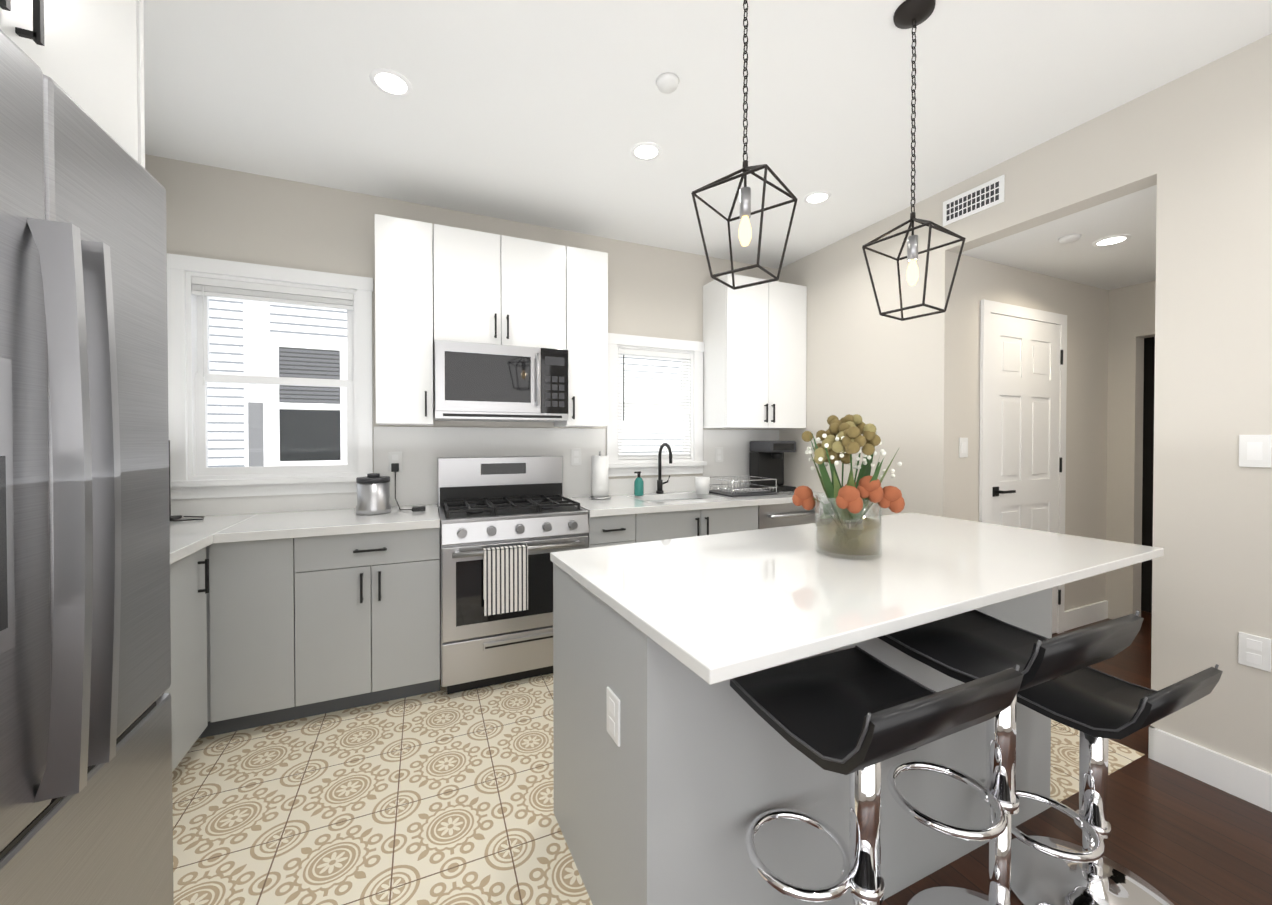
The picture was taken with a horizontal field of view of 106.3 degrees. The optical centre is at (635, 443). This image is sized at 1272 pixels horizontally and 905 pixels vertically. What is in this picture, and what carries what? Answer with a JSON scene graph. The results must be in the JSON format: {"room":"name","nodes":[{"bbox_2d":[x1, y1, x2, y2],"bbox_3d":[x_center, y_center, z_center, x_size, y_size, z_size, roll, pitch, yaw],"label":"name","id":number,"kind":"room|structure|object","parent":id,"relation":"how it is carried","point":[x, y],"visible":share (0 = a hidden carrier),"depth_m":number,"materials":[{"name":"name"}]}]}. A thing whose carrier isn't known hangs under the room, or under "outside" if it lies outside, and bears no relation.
{"room":"kitchen","nodes":[
{"label":"kitchen","id":0,"kind":"room"},
{"bbox_2d":[0,0,144,167],"bbox_3d":[-1.482,0.055,0.713,0.825,2.530,0.917,0,1,-24],"label":"wall cabinet","id":1,"kind":"object","parent":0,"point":[87,56],"visible":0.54,"depth_m":1.09,"materials":[{"name":"white paint"}]},
{"bbox_2d":[145,154,778,516],"bbox_3d":[-0.747,-0.092,3.265,4.485,2.770,0.130,0,1,-24],"label":"wall","id":2,"kind":"structure","parent":0,"point":[212,212],"depth_m":2.92,"materials":[{"name":"white paint"}]},
{"bbox_2d":[167,253,372,498],"bbox_3d":[-2.006,-0.346,2.682,0.967,1.260,0.170,0,1,-24],"label":"window","id":3,"kind":"structure","parent":2,"relation":"attached to","point":[194,284],"depth_m":2.61,"materials":[{"name":"white"}]},
{"bbox_2d":[388,452,401,470],"bbox_3d":[-1.452,0.107,2.878,0.075,0.118,0.008,0,1,-24],"label":"electrical outlet","id":4,"kind":"object","parent":2,"relation":"attached to","point":[394,457],"visible":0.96,"depth_m":2.87,"materials":[{"name":"white plastic"}]},
{"bbox_2d":[375,214,434,424],"bbox_3d":[-1.331,-0.672,2.757,0.287,1.120,0.327,0,1,-24],"label":"upper cabinet","id":5,"kind":"object","parent":2,"relation":"attached to","point":[434,282],"depth_m":2.61,"materials":[{"name":"white paint"}]},
{"bbox_2d":[435,224,570,353],"bbox_3d":[-0.850,-0.907,2.968,0.759,0.655,0.327,0,1,-24],"label":"upper cabinet","id":6,"kind":"object","parent":2,"relation":"attached to","point":[490,288],"depth_m":2.81,"materials":[{"name":"white paint"}]},
{"bbox_2d":[434,340,567,421],"bbox_3d":[-0.828,-0.359,2.924,0.753,0.431,0.436,0,1,-24],"label":"microwave","id":7,"kind":"object","parent":6,"relation":"attached to","point":[489,382],"visible":1,"depth_m":2.75,"materials":[{"name":"silver metal"}]},
{"bbox_2d":[571,448,580,465],"bbox_3d":[-0.419,0.092,3.335,0.075,0.118,0.008,0,1,-24],"label":"electrical outlet","id":8,"kind":"object","parent":2,"relation":"attached to","point":[575,456],"visible":1,"depth_m":3.33,"materials":[{"name":"white plastic"}]},
{"bbox_2d":[554,246,607,426],"bbox_3d":[-0.373,-0.677,3.182,0.276,1.120,0.327,0,1,-24],"label":"upper cabinet","id":9,"kind":"object","parent":2,"relation":"attached to","point":[587,270],"depth_m":3.03,"materials":[{"name":"white paint"}]},
{"bbox_2d":[606,333,706,476],"bbox_3d":[0.137,-0.281,3.632,0.840,1.030,0.170,0,1,-24],"label":"window","id":10,"kind":"structure","parent":2,"relation":"attached to","point":[688,355],"depth_m":3.60,"materials":[{"name":"white"}]},
{"bbox_2d":[715,447,722,461],"bbox_3d":[0.665,0.087,3.816,0.075,0.118,0.008,0,1,-24],"label":"electrical outlet","id":11,"kind":"object","parent":2,"relation":"attached to","point":[718,454],"visible":1,"depth_m":3.81,"materials":[{"name":"white plastic"}]},
{"bbox_2d":[703,274,806,428],"bbox_3d":[0.944,-0.683,3.747,0.752,1.120,0.360,0,1,-24],"label":"upper cabinet","id":12,"kind":"object","parent":2,"relation":"attached to","point":[754,356],"visible":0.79,"depth_m":3.60,"materials":[{"name":"white paint"}]},
{"bbox_2d":[172,673,1144,904],"bbox_3d":[-0.342,1.334,2.218,4.365,0.060,2.400,0,1,-24],"label":"floor","id":13,"kind":"structure","parent":0,"point":[441,797],"depth_m":1.73,"materials":[{"name":"beige tile"}]},
{"bbox_2d":[0,29,173,904],"bbox_3d":[-1.434,0.320,0.725,0.920,2.000,0.895,0,1,-24],"label":"fridge","id":14,"kind":"object","parent":13,"relation":"on","point":[86,811],"visible":1,"depth_m":0.90,"materials":[{"name":"silver metal"}]},
{"bbox_2d":[164,548,211,771],"bbox_3d":[-2.031,0.869,1.715,0.627,0.880,0.417,0,1,-24],"label":"base cabinet","id":15,"kind":"object","parent":13,"relation":"on","point":[190,689],"depth_m":1.89,"materials":[{"name":"grey wood"}]},
{"bbox_2d":[212,540,299,735],"bbox_3d":[-1.830,0.862,2.388,0.325,0.880,0.606,0,1,-24],"label":"base cabinet","id":16,"kind":"object","parent":13,"relation":"on","point":[277,617],"depth_m":2.12,"materials":[{"name":"grey wood"}]},
{"bbox_2d":[170,513,255,567],"bbox_3d":[-2.054,0.408,1.793,0.652,0.040,1.504,0,1,-24],"label":"countertop","id":17,"kind":"structure","parent":16,"relation":"on","point":[187,538],"depth_m":2.07,"materials":[{"name":"white stone"}]},
{"bbox_2d":[169,440,203,520],"bbox_3d":[-2.290,0.180,2.392,0.223,0.400,0.166,0,1,-24],"label":"dock","id":18,"kind":"object","parent":17,"relation":"on","point":[174,518],"visible":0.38,"depth_m":2.40,"materials":[{"name":"black plastic"}]},
{"bbox_2d":[296,528,439,717],"bbox_3d":[-1.400,0.860,2.579,0.616,0.880,0.606,0,1,-24],"label":"base cabinet","id":19,"kind":"object","parent":13,"relation":"on","point":[368,604],"depth_m":2.30,"materials":[{"name":"grey wood"}]},
{"bbox_2d":[212,504,439,543],"bbox_3d":[-1.523,0.401,2.506,0.896,0.040,0.632,0,1,-24],"label":"countertop","id":20,"kind":"structure","parent":19,"relation":"on","point":[333,522],"depth_m":2.32,"materials":[{"name":"white stone"}]},
{"bbox_2d":[355,473,391,514],"bbox_3d":[-1.440,0.270,2.617,0.176,0.215,0.176,0,1,-24],"label":"canister","id":21,"kind":"object","parent":20,"relation":"on","point":[373,493],"visible":1,"depth_m":2.55,"materials":[{"name":"silver metal"}]},
{"bbox_2d":[391,463,425,510],"bbox_3d":[-1.327,0.247,2.777,0.185,0.258,0.281,0,1,-24],"label":"power adapter","id":22,"kind":"object","parent":20,"relation":"on","point":[395,467],"visible":1,"depth_m":2.84,"materials":[{"name":"black plastic"}]},
{"bbox_2d":[438,456,588,693],"bbox_3d":[-0.736,0.692,2.814,0.783,1.210,0.708,0,1,-24],"label":"stove","id":23,"kind":"object","parent":13,"relation":"on","point":[508,525],"visible":1,"depth_m":2.56,"materials":[{"name":"silver metal"}]},
{"bbox_2d":[588,515,638,547],"bbox_3d":[-0.259,0.855,3.082,0.297,0.880,0.612,0,1,-24],"label":"base cabinet","id":24,"kind":"object","parent":13,"relation":"on","point":[625,519],"depth_m":2.80,"materials":[{"name":"grey wood"}]},
{"bbox_2d":[639,507,762,542],"bbox_3d":[0.293,0.852,3.326,0.909,0.880,0.612,0,1,-24],"label":"base cabinet","id":25,"kind":"object","parent":13,"relation":"on","point":[666,525],"depth_m":3.03,"materials":[{"name":"grey wood"}]},
{"bbox_2d":[563,491,828,518],"bbox_3d":[0.478,0.391,3.393,1.900,0.040,0.632,0,1,-24],"label":"countertop","id":26,"kind":"structure","parent":25,"relation":"on","point":[618,504],"depth_m":3.10,"materials":[{"name":"white stone"}]},
{"bbox_2d":[589,451,610,499],"bbox_3d":[-0.246,0.211,3.255,0.150,0.320,0.150,0,1,-24],"label":"paper towel","id":27,"kind":"object","parent":26,"relation":"on","point":[599,476],"visible":1,"depth_m":3.21,"materials":[{"name":"white paper"}]},
{"bbox_2d":[634,471,643,495],"bbox_3d":[0.021,0.283,3.406,0.069,0.172,0.068,0,1,-24],"label":"soap bottle","id":28,"kind":"object","parent":26,"relation":"on","point":[638,486],"visible":1,"depth_m":3.38,"materials":[{"name":"teal plastic"}]},
{"bbox_2d":[656,443,671,493],"bbox_3d":[0.233,0.180,3.486,0.110,0.376,0.210,0,1,-24],"label":"faucet","id":29,"kind":"object","parent":26,"relation":"on","point":[660,483],"visible":1,"depth_m":3.53,"materials":[{"name":"black metal"}]},
{"bbox_2d":[647,495,706,502],"bbox_3d":[0.275,0.516,3.341,0.604,0.232,0.394,0,1,-24],"label":"sink","id":30,"kind":"object","parent":26,"relation":"in","point":[668,496],"depth_m":3.55,"materials":[{"name":"silver metal"}]},
{"bbox_2d":[695,475,777,496],"bbox_3d":[0.719,0.307,3.541,0.525,0.122,0.380,0,1,-24],"label":"dish rack","id":31,"kind":"object","parent":26,"relation":"on","point":[702,485],"visible":0.98,"depth_m":3.50,"materials":[{"name":"grey metal"}]},
{"bbox_2d":[749,441,795,491],"bbox_3d":[1.087,0.170,3.800,0.260,0.390,0.262,0,1,-24],"label":"coffee maker","id":32,"kind":"object","parent":26,"relation":"on","point":[766,459],"visible":0.81,"depth_m":3.78,"materials":[{"name":"black plastic"}]},
{"bbox_2d":[763,503,826,528],"bbox_3d":[0.982,0.849,3.632,0.600,0.880,0.612,0,1,-24],"label":"dishwasher","id":33,"kind":"object","parent":13,"relation":"on","point":[779,514],"depth_m":3.31,"materials":[{"name":"grey metal"}]},
{"bbox_2d":[143,0,1271,268],"bbox_3d":[0.386,-1.500,0.694,4.485,0.100,5.720,0,1,-24],"label":"ceiling","id":34,"kind":"structure","parent":0,"point":[545,112],"depth_m":2.00,"materials":[{"name":"white paint"}]},
{"bbox_2d":[369,68,412,96],"bbox_3d":[-0.992,-1.460,1.933,0.156,0.005,0.156,0,1,-24],"label":"recessed light","id":35,"kind":"object","parent":34,"relation":"in","point":[389,80],"visible":1,"depth_m":1.93,"materials":[{"name":"white plastic"}]},
{"bbox_2d":[631,142,661,160],"bbox_3d":[0.051,-1.465,2.395,0.156,0.005,0.156,0,1,-24],"label":"recessed light","id":36,"kind":"object","parent":34,"relation":"in","point":[645,150],"visible":1,"depth_m":2.39,"materials":[{"name":"white plastic"}]},
{"bbox_2d":[656,73,678,92],"bbox_3d":[0.127,-1.453,1.926,0.096,0.019,0.096,0,1,-24],"label":"ceiling sensor","id":37,"kind":"object","parent":34,"relation":"attached to","point":[667,82],"visible":0.96,"depth_m":1.91,"materials":[{"name":"white plastic"}]},
{"bbox_2d":[691,0,797,289],"bbox_3d":[0.317,-0.967,1.380,0.229,0.978,0.229,0,1,38],"label":"pendant light","id":38,"kind":"object","parent":34,"relation":"hanging from","point":[746,213],"visible":1,"depth_m":1.37,"materials":[{"name":"black metal"}]},
{"bbox_2d":[804,191,830,203],"bbox_3d":[1.084,-1.470,2.852,0.156,0.005,0.156,0,1,-24],"label":"recessed light","id":39,"kind":"object","parent":34,"relation":"in","point":[816,197],"visible":1,"depth_m":2.85,"materials":[{"name":"white plastic"}]},
{"bbox_2d":[862,0,965,320],"bbox_3d":[0.936,-0.950,1.611,0.229,1.018,0.229,0,1,-33],"label":"pendant light","id":40,"kind":"object","parent":34,"relation":"hanging from","point":[908,14],"visible":1,"depth_m":1.60,"materials":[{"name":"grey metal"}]},
{"bbox_2d":[778,34,1271,773],"bbox_3d":[2.357,-0.075,1.649,0.120,2.770,5.600,0,1,-24],"label":"wall","id":41,"kind":"structure","parent":0,"point":[1194,146],"depth_m":1.92,"materials":[{"name":"white paint"}]},
{"bbox_2d":[943,175,1004,225],"bbox_3d":[1.847,-1.331,2.623,0.008,0.140,0.320,0,1,-24],"label":"air vent","id":42,"kind":"object","parent":41,"relation":"in","point":[984,196],"visible":1,"depth_m":2.61,"materials":[{"name":"white metal"}]},
{"bbox_2d":[1148,726,1271,811],"bbox_3d":[2.784,1.257,0.532,0.015,0.130,3.185,0,1,-24],"label":"baseboard","id":43,"kind":"structure","parent":41,"relation":"attached to","point":[1242,780],"depth_m":1.82,"materials":[{"name":"white wood"}]},
{"bbox_2d":[1238,632,1271,671],"bbox_3d":[2.251,0.756,1.736,0.008,0.118,0.075,0,1,-24],"label":"electrical outlet","id":44,"kind":"object","parent":41,"relation":"attached to","point":[1254,651],"visible":1,"depth_m":1.73,"materials":[{"name":"white plastic"}]},
{"bbox_2d":[1239,435,1271,467],"bbox_3d":[2.249,0.026,1.733,0.008,0.118,0.075,0,1,-24],"label":"light switch","id":45,"kind":"object","parent":41,"relation":"attached to","point":[1255,450],"visible":1,"depth_m":1.73,"materials":[{"name":"white plastic"}]},
{"bbox_2d":[956,254,1108,610],"bbox_3d":[2.942,0.032,3.353,2.330,2.520,0.120,0,1,-24],"label":"wall","id":46,"kind":"structure","parent":0,"point":[1084,308],"depth_m":3.32,"materials":[{"name":"white paint"}]},
{"bbox_2d":[959,438,967,457],"bbox_3d":[1.954,0.022,2.844,0.075,0.118,0.008,0,1,-24],"label":"light switch","id":47,"kind":"object","parent":46,"relation":"attached to","point":[963,447],"visible":1,"depth_m":2.84,"materials":[{"name":"white plastic"}]},
{"bbox_2d":[979,299,1066,633],"bbox_3d":[2.527,0.210,3.068,0.920,2.170,0.062,0,1,-24],"label":"hall door","id":48,"kind":"structure","parent":46,"relation":"in","point":[1023,395],"depth_m":3.07,"materials":[{"name":"white wood"}]},
{"bbox_2d":[1064,600,1107,630],"bbox_3d":[3.214,1.226,3.412,0.595,0.130,0.015,0,1,-24],"label":"baseboard","id":49,"kind":"structure","parent":46,"relation":"attached to","point":[1091,613],"depth_m":3.40,"materials":[{"name":"white wood"}]},
{"bbox_2d":[958,185,1156,289],"bbox_3d":[3.813,-1.157,1.374,2.330,0.100,4.180,0,1,-24],"label":"ceiling","id":50,"kind":"structure","parent":0,"point":[1041,249],"depth_m":2.73,"materials":[{"name":"white paint"}]},
{"bbox_2d":[1058,234,1081,243],"bbox_3d":[2.352,-1.110,2.587,0.096,0.019,0.096,0,1,-24],"label":"ceiling sensor","id":51,"kind":"object","parent":50,"relation":"attached to","point":[1067,239],"visible":1,"depth_m":2.57,"materials":[{"name":"white plastic"}]},
{"bbox_2d":[1092,235,1130,246],"bbox_3d":[2.618,-1.117,2.628,0.156,0.005,0.156,0,1,-24],"label":"recessed light","id":52,"kind":"object","parent":50,"relation":"in","point":[1111,240],"visible":1,"depth_m":2.62,"materials":[{"name":"white plastic"}]},
{"bbox_2d":[880,610,1271,904],"bbox_3d":[1.738,1.352,0.547,6.815,0.060,4.300,0,1,-24],"label":"floor","id":53,"kind":"structure","parent":0,"point":[1178,838],"depth_m":1.60,"materials":[{"name":"brown wood"}]},
{"bbox_2d":[550,560,1051,904],"bbox_3d":[0.599,0.862,1.700,1.639,0.894,0.700,0,1,-24],"label":"kitchen island","id":54,"kind":"object","parent":53,"relation":"on","point":[680,764],"depth_m":1.24,"materials":[{"name":"grey wood"}]},
{"bbox_2d":[550,512,1163,695],"bbox_3d":[0.818,0.400,1.723,2.080,0.030,1.064,0,1,-24],"label":"island countertop","id":55,"kind":"structure","parent":54,"relation":"on","point":[708,611],"depth_m":1.34,"materials":[{"name":"white stone"}]},
{"bbox_2d":[792,414,904,559],"bbox_3d":[0.740,0.139,1.675,0.341,0.488,0.335,0,1,-24],"label":"vase","id":56,"kind":"object","parent":55,"relation":"on","point":[851,530],"visible":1,"depth_m":1.61,"materials":[{"name":"clear glass"}]},
{"bbox_2d":[730,645,1023,904],"bbox_3d":[0.476,0.870,1.003,0.430,0.895,0.442,0,1,-24],"label":"stool","id":57,"kind":"object","parent":53,"relation":"on","point":[858,715],"visible":1,"depth_m":0.97,"materials":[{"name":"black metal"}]},
{"bbox_2d":[877,610,1143,904],"bbox_3d":[0.887,0.850,1.179,0.475,0.930,0.430,0,1,-24],"label":"stool","id":58,"kind":"object","parent":53,"relation":"on","point":[968,646],"visible":0.98,"depth_m":1.17,"materials":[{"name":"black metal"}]},
{"bbox_2d":[1011,664,1222,904],"bbox_3d":[1.291,0.953,1.359,0.475,0.720,0.430,0,1,-24],"label":"stool","id":59,"kind":"object","parent":53,"relation":"on","point":[1097,709],"visible":0.85,"depth_m":1.35,"materials":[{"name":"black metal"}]},
{"bbox_2d":[1105,280,1155,619],"bbox_3d":[4.526,0.098,1.791,0.500,2.420,4.100,0,1,-24],"label":"wall","id":60,"kind":"structure","parent":0,"point":[1130,406],"depth_m":3.45,"materials":[{"name":"white paint"}]},
{"label":"outside","id":61,"kind":"structure","parent":0,"visible":0},
{"bbox_2d":[207,297,681,466],"bbox_3d":[-1.849,-1.245,6.784,15.000,7.000,0.180,0,1,-24],"label":"house","id":62,"kind":"structure","parent":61,"point":[240,355],"depth_m":5.69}
]}

